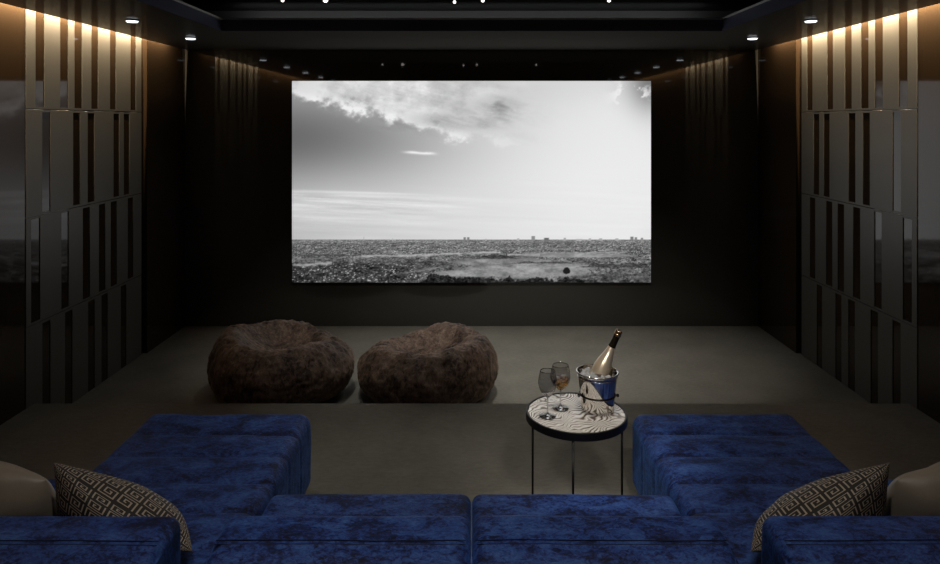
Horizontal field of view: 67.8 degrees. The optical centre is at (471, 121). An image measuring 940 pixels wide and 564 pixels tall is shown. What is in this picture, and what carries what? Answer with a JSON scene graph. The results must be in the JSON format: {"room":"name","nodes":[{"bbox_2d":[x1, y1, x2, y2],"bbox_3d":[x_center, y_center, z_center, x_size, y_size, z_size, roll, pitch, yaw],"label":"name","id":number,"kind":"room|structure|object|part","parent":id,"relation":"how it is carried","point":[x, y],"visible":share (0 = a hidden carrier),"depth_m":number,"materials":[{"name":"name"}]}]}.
{"room":"home theater","nodes":[
{"label":"home theater","id":0,"kind":"room"},
{"bbox_2d":[0,3,184,424],"bbox_3d":[-2.986,0.572,2.460,0.227,3.150,9.120,0,0,0],"label":"wall","id":1,"kind":"structure","parent":0,"point":[162,193],"depth_m":5.31,"materials":[{"name":"black glass"}]},
{"bbox_2d":[25,9,140,408],"bbox_3d":[-2.902,0.552,5.355,0.004,2.986,1.595,0,0,0],"label":"panel","id":2,"kind":"object","parent":1,"relation":"attached to","point":[61,121],"visible":0.96,"depth_m":5.22,"materials":[{"name":"grey wood"}]},
{"bbox_3d":[-2.903,0.627,5.355,0.004,0.034,1.589,0,0,0],"label":"rail","id":3,"kind":"part","parent":2,"relation":"part of","materials":[{"name":"grey"}]},
{"bbox_3d":[-2.903,-0.085,5.355,0.004,0.034,1.589,0,0,0],"label":"rail","id":4,"kind":"part","parent":2,"relation":"part of","materials":[{"name":"grey metal"}]},
{"bbox_3d":[-2.903,1.344,5.355,0.004,0.034,1.589,0,0,0],"label":"rail","id":5,"kind":"part","parent":2,"relation":"part of","materials":[{"name":"grey"}]},
{"bbox_2d":[0,0,939,49],"bbox_3d":[0.000,-0.765,2.460,5.684,0.090,9.120,0,0,0],"label":"ceiling","id":6,"kind":"structure","parent":0,"point":[158,25],"depth_m":5.69,"materials":[{"name":"grey paint"}]},
{"bbox_2d":[124,19,139,22],"bbox_3d":[-2.400,-0.712,4.950,0.100,0.016,0.100,0,0,0],"label":"recessed light","id":7,"kind":"object","parent":6,"relation":"in","point":[126,20],"visible":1,"depth_m":4.92,"materials":[{"name":"white metal"}]},
{"bbox_2d":[184,37,196,39],"bbox_3d":[-2.400,-0.712,5.980,0.100,0.016,0.100,0,0,0],"label":"recessed light","id":8,"kind":"object","parent":6,"relation":"in","point":[187,38],"visible":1,"depth_m":5.95,"materials":[{"name":"white metal"}]},
{"bbox_2d":[137,0,805,30],"bbox_3d":[0.000,-0.765,2.170,3.966,0.088,6.740,0,0,0],"label":"trim","id":9,"kind":"structure","parent":6,"relation":"attached to","point":[172,6],"depth_m":5.54,"materials":[{"name":"black"}]},
{"bbox_2d":[174,0,768,19],"bbox_3d":[0.000,-0.815,2.170,4.006,0.012,6.780,0,0,0],"label":"trim","id":10,"kind":"structure","parent":6,"relation":"attached to","point":[179,1],"depth_m":5.53,"materials":[{"name":"black"}]},
{"bbox_2d":[746,37,758,39],"bbox_3d":[2.400,-0.712,5.980,0.100,0.016,0.100,0,0,0],"label":"recessed light","id":11,"kind":"object","parent":6,"relation":"in","point":[748,38],"visible":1,"depth_m":5.95,"materials":[{"name":"white metal"}]},
{"bbox_2d":[803,19,818,22],"bbox_3d":[2.400,-0.712,4.950,0.100,0.016,0.100,0,0,0],"label":"recessed light","id":12,"kind":"object","parent":6,"relation":"in","point":[808,20],"visible":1,"depth_m":4.92,"materials":[{"name":"white metal"}]},
{"bbox_2d":[185,50,757,325],"bbox_3d":[0.000,0.572,7.080,6.200,3.150,0.120,0,0,0],"label":"wall","id":13,"kind":"structure","parent":0,"point":[238,103],"depth_m":7.02,"materials":[{"name":"black paint"}]},
{"bbox_2d":[292,81,650,282],"bbox_3d":[0.000,0.597,7.005,3.592,2.021,0.029,0,0,0],"label":"projection screen","id":14,"kind":"object","parent":13,"relation":"attached to","point":[393,181],"visible":1,"depth_m":6.99,"materials":[{"name":"white fabric"}]},
{"bbox_2d":[72,326,870,403],"bbox_3d":[0.000,2.097,5.875,6.200,0.100,2.490,0,0,0],"label":"floor","id":15,"kind":"structure","parent":0,"point":[654,364],"depth_m":5.88,"materials":[{"name":"carpet"}]},
{"bbox_2d":[207,319,354,403],"bbox_3d":[-1.430,1.801,5.305,1.079,0.490,1.061,0,0,0],"label":"bean bag","id":16,"kind":"object","parent":15,"relation":"on","point":[275,361],"visible":0.96,"depth_m":4.95,"materials":[{"name":"brown fabric"}]},
{"bbox_2d":[357,322,498,403],"bbox_3d":[-0.335,1.823,5.289,1.068,0.446,1.009,0,0,20],"label":"bean bag","id":17,"kind":"object","parent":15,"relation":"on","point":[445,362],"visible":0.91,"depth_m":4.94,"materials":[{"name":"brown fabric"}]},
{"bbox_2d":[0,404,939,563],"bbox_3d":[0.000,2.009,1.275,6.200,0.277,6.750,0,0,0],"label":"platform","id":18,"kind":"object","parent":15,"relation":"on","point":[470,450],"visible":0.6,"depth_m":4.11,"materials":[{"name":"carpet"}]},
{"bbox_2d":[0,414,310,563],"bbox_3d":[-1.496,1.534,2.698,1.413,0.671,1.600,0,0,0],"label":"sofa","id":19,"kind":"object","parent":18,"relation":"on","point":[215,470],"visible":0.77,"depth_m":2.81,"materials":[{"name":"blue fabric"}]},
{"bbox_2d":[0,461,56,515],"bbox_3d":[-1.620,1.255,2.313,0.509,0.337,0.217,0,0,0],"label":"throw pillow","id":20,"kind":"object","parent":19,"relation":"on","point":[23,492],"visible":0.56,"depth_m":2.27,"materials":[{"name":"brown fabric"}]},
{"bbox_3d":[-1.787,1.627,2.516,0.371,0.377,0.694,0,0,0],"label":"corner seat","id":21,"kind":"part","parent":19,"relation":"part of","materials":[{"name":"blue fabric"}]},
{"bbox_3d":[-1.543,1.506,2.032,1.317,0.615,0.268,0,0,0],"label":"backrest","id":22,"kind":"part","parent":19,"relation":"part of","materials":[{"name":"blue fabric"}]},
{"bbox_2d":[53,462,191,551],"bbox_3d":[-1.146,1.269,2.342,0.477,0.335,0.251,0,0,0],"label":"throw pillow","id":23,"kind":"object","parent":19,"relation":"on","point":[79,492],"visible":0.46,"depth_m":2.27,"materials":[{"name":"fabric"}]},
{"bbox_2d":[204,494,470,563],"bbox_3d":[-0.396,1.535,2.326,0.789,0.671,0.854,0,0,0],"label":"sofa section","id":24,"kind":"object","parent":18,"relation":"on","point":[303,528],"visible":1,"depth_m":2.05,"materials":[{"name":"blue fabric"}]},
{"bbox_3d":[-0.396,1.631,2.460,0.789,0.370,0.586,0,0,0],"label":"seat","id":25,"kind":"part","parent":24,"relation":"part of","materials":[{"name":"blue fabric"}]},
{"bbox_2d":[526,392,627,494],"bbox_3d":[0.471,1.586,3.150,0.452,0.567,0.452,0,0,0],"label":"side table","id":26,"kind":"object","parent":18,"relation":"on","point":[575,424],"visible":0.57,"depth_m":3.06,"materials":[{"name":"stone"}]},
{"bbox_3d":[0.284,1.600,3.249,0.010,0.528,0.010,0,0,0],"label":"leg","id":27,"kind":"part","parent":26,"relation":"part of","materials":[{"name":"black metal"}]},
{"bbox_2d":[538,368,556,419],"bbox_3d":[0.337,1.202,3.100,0.082,0.204,0.082,0,0,0],"label":"wine glass","id":28,"kind":"object","parent":26,"relation":"on","point":[547,381],"visible":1,"depth_m":3.07,"materials":[{"name":"clear glass"}]},
{"bbox_2d":[552,362,570,411],"bbox_3d":[0.405,1.205,3.186,0.090,0.200,0.090,0,0,0],"label":"wine glass","id":29,"kind":"object","parent":26,"relation":"on","point":[562,370],"visible":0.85,"depth_m":3.16,"materials":[{"name":"clear glass"}]},
{"bbox_3d":[0.427,1.600,2.943,0.010,0.528,0.010,0,0,0],"label":"leg","id":30,"kind":"part","parent":26,"relation":"part of","materials":[{"name":"black metal"}]},
{"bbox_2d":[576,364,618,414],"bbox_3d":[0.573,1.218,3.185,0.194,0.172,0.194,0,0,0],"label":"ice bucket","id":31,"kind":"object","parent":26,"relation":"on","point":[597,396],"visible":0.93,"depth_m":3.12,"materials":[{"name":"silver metal"}]},
{"bbox_2d":[590,329,621,376],"bbox_3d":[0.598,1.106,3.204,0.184,0.313,0.085,0,0,2],"label":"champagne bottle","id":32,"kind":"object","parent":31,"relation":"in","point":[602,365],"visible":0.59,"depth_m":3.19,"materials":[{"name":"gold metal"}]},
{"bbox_3d":[0.682,1.600,3.172,0.010,0.528,0.010,0,0,0],"label":"leg","id":33,"kind":"part","parent":26,"relation":"part of","materials":[{"name":"black metal"}]},
{"bbox_2d":[472,494,738,563],"bbox_3d":[0.396,1.534,2.325,0.789,0.672,0.855,0,0,0],"label":"sofa section","id":34,"kind":"object","parent":18,"relation":"on","point":[506,528],"visible":1,"depth_m":2.04,"materials":[{"name":"blue fabric"}]},
{"bbox_3d":[0.396,1.630,2.460,0.789,0.368,0.585,0,0,0],"label":"seat","id":35,"kind":"part","parent":34,"relation":"part of","materials":[{"name":"blue fabric"}]},
{"bbox_2d":[632,414,939,563],"bbox_3d":[1.496,1.534,2.698,1.414,0.671,1.604,0,0,0],"label":"sofa","id":36,"kind":"object","parent":18,"relation":"on","point":[728,470],"visible":0.73,"depth_m":2.81,"materials":[{"name":"blue fabric"}]},
{"bbox_2d":[751,462,889,551],"bbox_3d":[1.145,1.272,2.340,0.476,0.327,0.252,0,0,0],"label":"throw pillow","id":37,"kind":"object","parent":36,"relation":"on","point":[861,492],"visible":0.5,"depth_m":2.28,"materials":[{"name":"fabric"}]},
{"bbox_3d":[1.542,1.506,2.032,1.320,0.615,0.268,0,0,0],"label":"backrest","id":38,"kind":"part","parent":36,"relation":"part of","materials":[{"name":"blue fabric"}]},
{"bbox_2d":[886,462,939,515],"bbox_3d":[1.620,1.255,2.311,0.509,0.337,0.221,0,0,0],"label":"throw pillow","id":39,"kind":"object","parent":36,"relation":"on","point":[917,492],"visible":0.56,"depth_m":2.27,"materials":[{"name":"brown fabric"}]},
{"bbox_2d":[180,0,762,10],"bbox_3d":[0.000,-1.003,2.510,6.200,0.100,9.220,0,0,0],"label":"ceiling","id":40,"kind":"structure","parent":0,"point":[206,5],"depth_m":5.68,"materials":[{"name":"black paint"}]},
{"bbox_2d":[206,11,736,17],"bbox_3d":[0.000,-0.881,2.225,4.900,0.143,7.650,0,0,0],"label":"trim","id":41,"kind":"structure","parent":40,"relation":"attached to","point":[223,14],"depth_m":6.00,"materials":[{"name":"grey"}]},
{"bbox_2d":[758,3,939,422],"bbox_3d":[2.986,0.572,2.460,0.227,3.150,9.120,0,0,0],"label":"wall","id":42,"kind":"structure","parent":0,"point":[780,193],"depth_m":5.35,"materials":[{"name":"black glass"}]},
{"bbox_2d":[802,9,917,408],"bbox_3d":[2.902,0.552,5.355,0.004,2.986,1.595,0,0,0],"label":"panel","id":43,"kind":"object","parent":42,"relation":"attached to","point":[881,121],"visible":0.92,"depth_m":5.19,"materials":[{"name":"grey wood"}]},
{"bbox_3d":[2.903,1.344,5.355,0.004,0.034,1.589,0,0,0],"label":"rail","id":44,"kind":"part","parent":43,"relation":"part of","materials":[{"name":"grey"}]},
{"bbox_3d":[2.903,-0.085,5.355,0.004,0.034,1.589,0,0,0],"label":"rail","id":45,"kind":"part","parent":43,"relation":"part of","materials":[{"name":"grey metal"}]},
{"bbox_3d":[2.903,0.627,5.355,0.004,0.034,1.589,0,0,0],"label":"rail","id":46,"kind":"part","parent":43,"relation":"part of","materials":[{"name":"grey"}]}
]}

